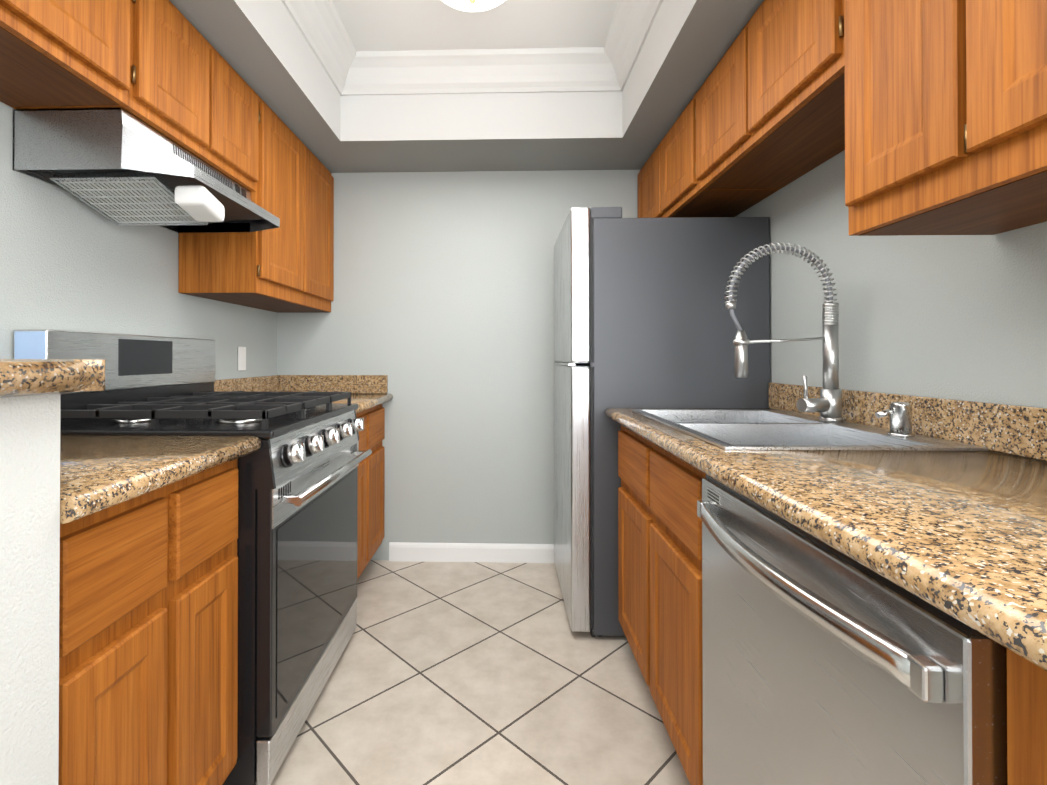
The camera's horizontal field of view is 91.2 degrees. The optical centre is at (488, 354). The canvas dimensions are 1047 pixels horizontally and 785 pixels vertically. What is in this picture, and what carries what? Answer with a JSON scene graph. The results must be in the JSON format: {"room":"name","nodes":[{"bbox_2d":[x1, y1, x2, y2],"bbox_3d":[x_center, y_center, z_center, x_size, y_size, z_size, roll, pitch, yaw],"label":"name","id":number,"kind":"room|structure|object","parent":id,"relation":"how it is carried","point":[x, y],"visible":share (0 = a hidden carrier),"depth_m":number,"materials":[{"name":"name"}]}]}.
{"room":"kitchen","nodes":[
{"label":"kitchen","id":0,"kind":"room"},
{"bbox_2d":[0,393,60,784],"bbox_3d":[-0.923,0.584,0.552,0.627,1.060,0.352,0,0,2],"label":"wall","id":1,"kind":"structure","parent":0,"point":[29,562],"depth_m":0.68,"materials":[{"name":"grey paint"}]},
{"bbox_2d":[0,359,104,397],"bbox_3d":[-0.900,0.029,0.560,0.672,0.046,0.422,0,0,2],"label":"wall cap","id":2,"kind":"object","parent":1,"relation":"on","point":[23,377],"visible":1,"depth_m":0.66,"materials":[{"name":"beige stone"}]},
{"bbox_2d":[0,101,276,379],"bbox_3d":[-1.306,-0.193,0.333,0.120,2.610,5.000,0,0,2],"label":"wall","id":3,"kind":"structure","parent":0,"point":[69,261],"depth_m":1.57,"materials":[{"name":"grey paint"}]},
{"bbox_2d":[0,0,129,106],"bbox_3d":[-1.067,-0.821,0.865,0.322,0.380,0.870,0,0,2],"label":"upper cabinet","id":4,"kind":"object","parent":3,"relation":"attached to","point":[56,53],"visible":0.98,"depth_m":1.16,"materials":[{"name":"brown wood"}]},
{"bbox_2d":[13,0,258,190],"bbox_3d":[-1.044,-0.816,1.634,0.322,0.380,0.666,0,0,2],"label":"upper cabinet","id":5,"kind":"object","parent":3,"relation":"attached to","point":[192,91],"visible":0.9,"depth_m":1.52,"materials":[{"name":"brown wood"}]},
{"bbox_2d":[13,108,279,232],"bbox_3d":[-0.991,-0.509,1.631,0.427,0.229,0.662,0,0,2],"label":"range hood","id":6,"kind":"object","parent":5,"relation":"attached to","point":[119,166],"visible":1,"depth_m":1.38,"materials":[{"name":"silver metal"}]},
{"bbox_2d":[238,347,245,370],"bbox_3d":[-1.177,0.021,2.443,0.006,0.114,0.070,0,0,2],"label":"outlet","id":7,"kind":"object","parent":3,"relation":"attached to","point":[241,358],"visible":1,"depth_m":2.44,"materials":[{"name":"white plastic"}]},
{"bbox_2d":[178,93,333,312],"bbox_3d":[-1.021,-0.617,2.396,0.322,0.768,0.857,0,0,2],"label":"upper cabinet","id":8,"kind":"object","parent":3,"relation":"attached to","point":[287,266],"visible":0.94,"depth_m":2.15,"materials":[{"name":"brown wood"}]},
{"bbox_2d":[277,170,639,559],"bbox_3d":[-0.021,-0.177,2.855,2.540,2.610,0.120,0,0,2],"label":"wall","id":9,"kind":"structure","parent":0,"point":[441,314],"depth_m":2.80,"materials":[{"name":"grey paint"}]},
{"bbox_2d":[389,542,554,562],"bbox_3d":[0.287,1.079,2.771,1.660,0.098,0.014,0,0,2],"label":"baseboard","id":10,"kind":"structure","parent":9,"relation":"attached to","point":[473,552],"depth_m":2.78,"materials":[{"name":"white paint"}]},
{"bbox_2d":[169,0,763,172],"bbox_3d":[-0.097,-1.248,0.303,2.300,0.460,5.000,0,0,2],"label":"ceiling","id":11,"kind":"structure","parent":0,"point":[262,48],"depth_m":2.37,"materials":[{"name":"white paint"}]},
{"bbox_2d":[332,0,618,50],"bbox_3d":[-0.083,-1.424,0.899,1.340,0.100,3.010,0,0,2],"label":"ceiling","id":12,"kind":"structure","parent":0,"point":[385,25],"depth_m":2.12,"materials":[{"name":"white paint"}]},
{"bbox_2d":[281,0,364,95],"bbox_3d":[-0.691,-1.301,0.916,0.105,0.145,2.990,0,0,2],"label":"crown molding","id":13,"kind":"structure","parent":12,"relation":"attached to","point":[349,69],"depth_m":2.11,"materials":[{"name":"white paint"}]},
{"bbox_2d":[441,0,504,11],"bbox_3d":[-0.056,-1.306,1.803,0.356,0.124,0.356,0,0,2],"label":"dome ceiling light","id":14,"kind":"object","parent":12,"relation":"attached to","point":[473,5],"visible":1,"depth_m":1.86,"materials":[{"name":"white glass"}]},
{"bbox_2d":[361,47,604,94],"bbox_3d":[-0.040,-1.292,2.341,1.080,0.145,0.105,0,0,2],"label":"crown molding","id":15,"kind":"structure","parent":12,"relation":"attached to","point":[572,69],"depth_m":2.34,"materials":[{"name":"white paint"}]},
{"bbox_2d":[601,0,662,91],"bbox_3d":[0.525,-1.302,0.880,0.105,0.145,2.990,0,0,2],"label":"crown molding","id":16,"kind":"structure","parent":12,"relation":"attached to","point":[632,22],"depth_m":2.10,"materials":[{"name":"white paint"}]},
{"bbox_2d":[271,560,689,784],"bbox_3d":[-0.097,1.142,0.288,2.540,0.060,5.240,0,0,2],"label":"floor","id":17,"kind":"structure","parent":0,"point":[468,673],"depth_m":1.68,"materials":[{"name":"tile"}]},
{"bbox_2d":[58,459,237,784],"bbox_3d":[-0.919,0.681,1.008,0.607,0.872,0.554,0,0,2],"label":"base cabinet","id":18,"kind":"object","parent":17,"relation":"on","point":[148,640],"visible":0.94,"depth_m":0.95,"materials":[{"name":"brown wood"}]},
{"bbox_2d":[14,329,371,784],"bbox_3d":[-0.835,0.530,1.669,0.734,1.182,0.762,0,0,2],"label":"gas range","id":19,"kind":"object","parent":17,"relation":"on","point":[297,525],"visible":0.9,"depth_m":1.42,"materials":[{"name":"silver metal"}]},
{"bbox_2d":[356,404,384,579],"bbox_3d":[-0.877,0.690,2.434,0.607,0.872,0.756,0,0,2],"label":"base cabinet","id":20,"kind":"object","parent":17,"relation":"on","point":[371,502],"visible":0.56,"depth_m":2.50,"materials":[{"name":"brown wood"}]},
{"bbox_2d":[60,375,392,523],"bbox_3d":[-0.877,0.177,1.775,0.647,0.140,2.080,0,0,2],"label":"countertop","id":21,"kind":"structure","parent":20,"relation":"on","point":[99,473],"depth_m":1.07,"materials":[{"name":"stone"}]},
{"bbox_2d":[553,207,769,636],"bbox_3d":[0.719,0.272,2.344,0.776,1.706,0.692,0,0,2],"label":"refrigerator","id":22,"kind":"object","parent":17,"relation":"on","point":[642,317],"visible":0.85,"depth_m":2.01,"materials":[{"name":"grey metal"}]},
{"bbox_2d":[618,426,705,784],"bbox_3d":[0.779,0.684,1.524,0.617,0.872,0.902,0,0,2],"label":"base cabinet","id":23,"kind":"object","parent":17,"relation":"on","point":[660,558],"visible":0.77,"depth_m":1.36,"materials":[{"name":"brown wood"}]},
{"bbox_2d":[605,382,1046,670],"bbox_3d":[0.744,0.172,0.853,0.647,0.140,2.268,0,0,2],"label":"countertop","id":24,"kind":"structure","parent":23,"relation":"on","point":[961,536],"depth_m":0.73,"materials":[{"name":"stone"}]},
{"bbox_2d":[725,242,842,421],"bbox_3d":[0.876,-0.068,1.517,0.338,0.531,0.070,0,0,2],"label":"spring faucet","id":25,"kind":"object","parent":24,"relation":"on","point":[827,404],"visible":1,"depth_m":1.51,"materials":[{"name":"silver metal"}]},
{"bbox_2d":[632,409,988,450],"bbox_3d":[0.786,0.284,1.473,0.545,0.170,0.790,0,0,2],"label":"sink","id":26,"kind":"object","parent":24,"relation":"in","point":[733,429],"visible":0.21,"depth_m":1.46,"materials":[{"name":"silver metal"}]},
{"bbox_2d":[875,402,914,436],"bbox_3d":[0.981,0.156,1.238,0.083,0.080,0.052,0,0,2],"label":"soap dispenser","id":27,"kind":"object","parent":26,"relation":"on","point":[900,413],"visible":1,"depth_m":1.22,"materials":[{"name":"silver metal"}]},
{"bbox_2d":[697,475,1007,784],"bbox_3d":[0.713,0.673,0.759,0.648,0.855,0.619,0,0,2],"label":"dishwasher","id":28,"kind":"object","parent":17,"relation":"on","point":[824,663],"visible":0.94,"depth_m":0.65,"materials":[{"name":"silver metal"}]},
{"bbox_2d":[1007,648,1046,784],"bbox_3d":[0.736,0.675,0.079,0.617,0.872,0.725,0,0,2],"label":"base cabinet","id":29,"kind":"object","parent":17,"relation":"on","point":[1026,722],"depth_m":0.43,"materials":[{"name":"brown wood"}]},
{"bbox_2d":[735,150,1046,407],"bbox_3d":[1.113,-0.193,0.261,0.120,2.610,5.000,0,0,2],"label":"wall","id":30,"kind":"structure","parent":0,"point":[960,317],"depth_m":1.33,"materials":[{"name":"grey paint"}]},
{"bbox_2d":[638,90,779,217],"bbox_3d":[0.951,-0.810,2.351,0.322,0.382,0.833,0,0,2],"label":"upper cabinet","id":31,"kind":"object","parent":30,"relation":"attached to","point":[668,184],"visible":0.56,"depth_m":2.16,"materials":[{"name":"brown wood"}]},
{"bbox_2d":[696,0,844,189],"bbox_3d":[0.926,-0.815,1.516,0.322,0.382,0.834,0,0,2],"label":"upper cabinet","id":32,"kind":"object","parent":30,"relation":"attached to","point":[770,104],"visible":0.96,"depth_m":1.46,"materials":[{"name":"brown wood"}]},
{"bbox_2d":[844,0,1046,235],"bbox_3d":[0.900,-0.634,0.663,0.322,0.756,0.866,0,0,2],"label":"upper cabinet","id":33,"kind":"object","parent":30,"relation":"attached to","point":[945,117],"visible":1,"depth_m":0.86,"materials":[{"name":"brown wood"}]}
]}

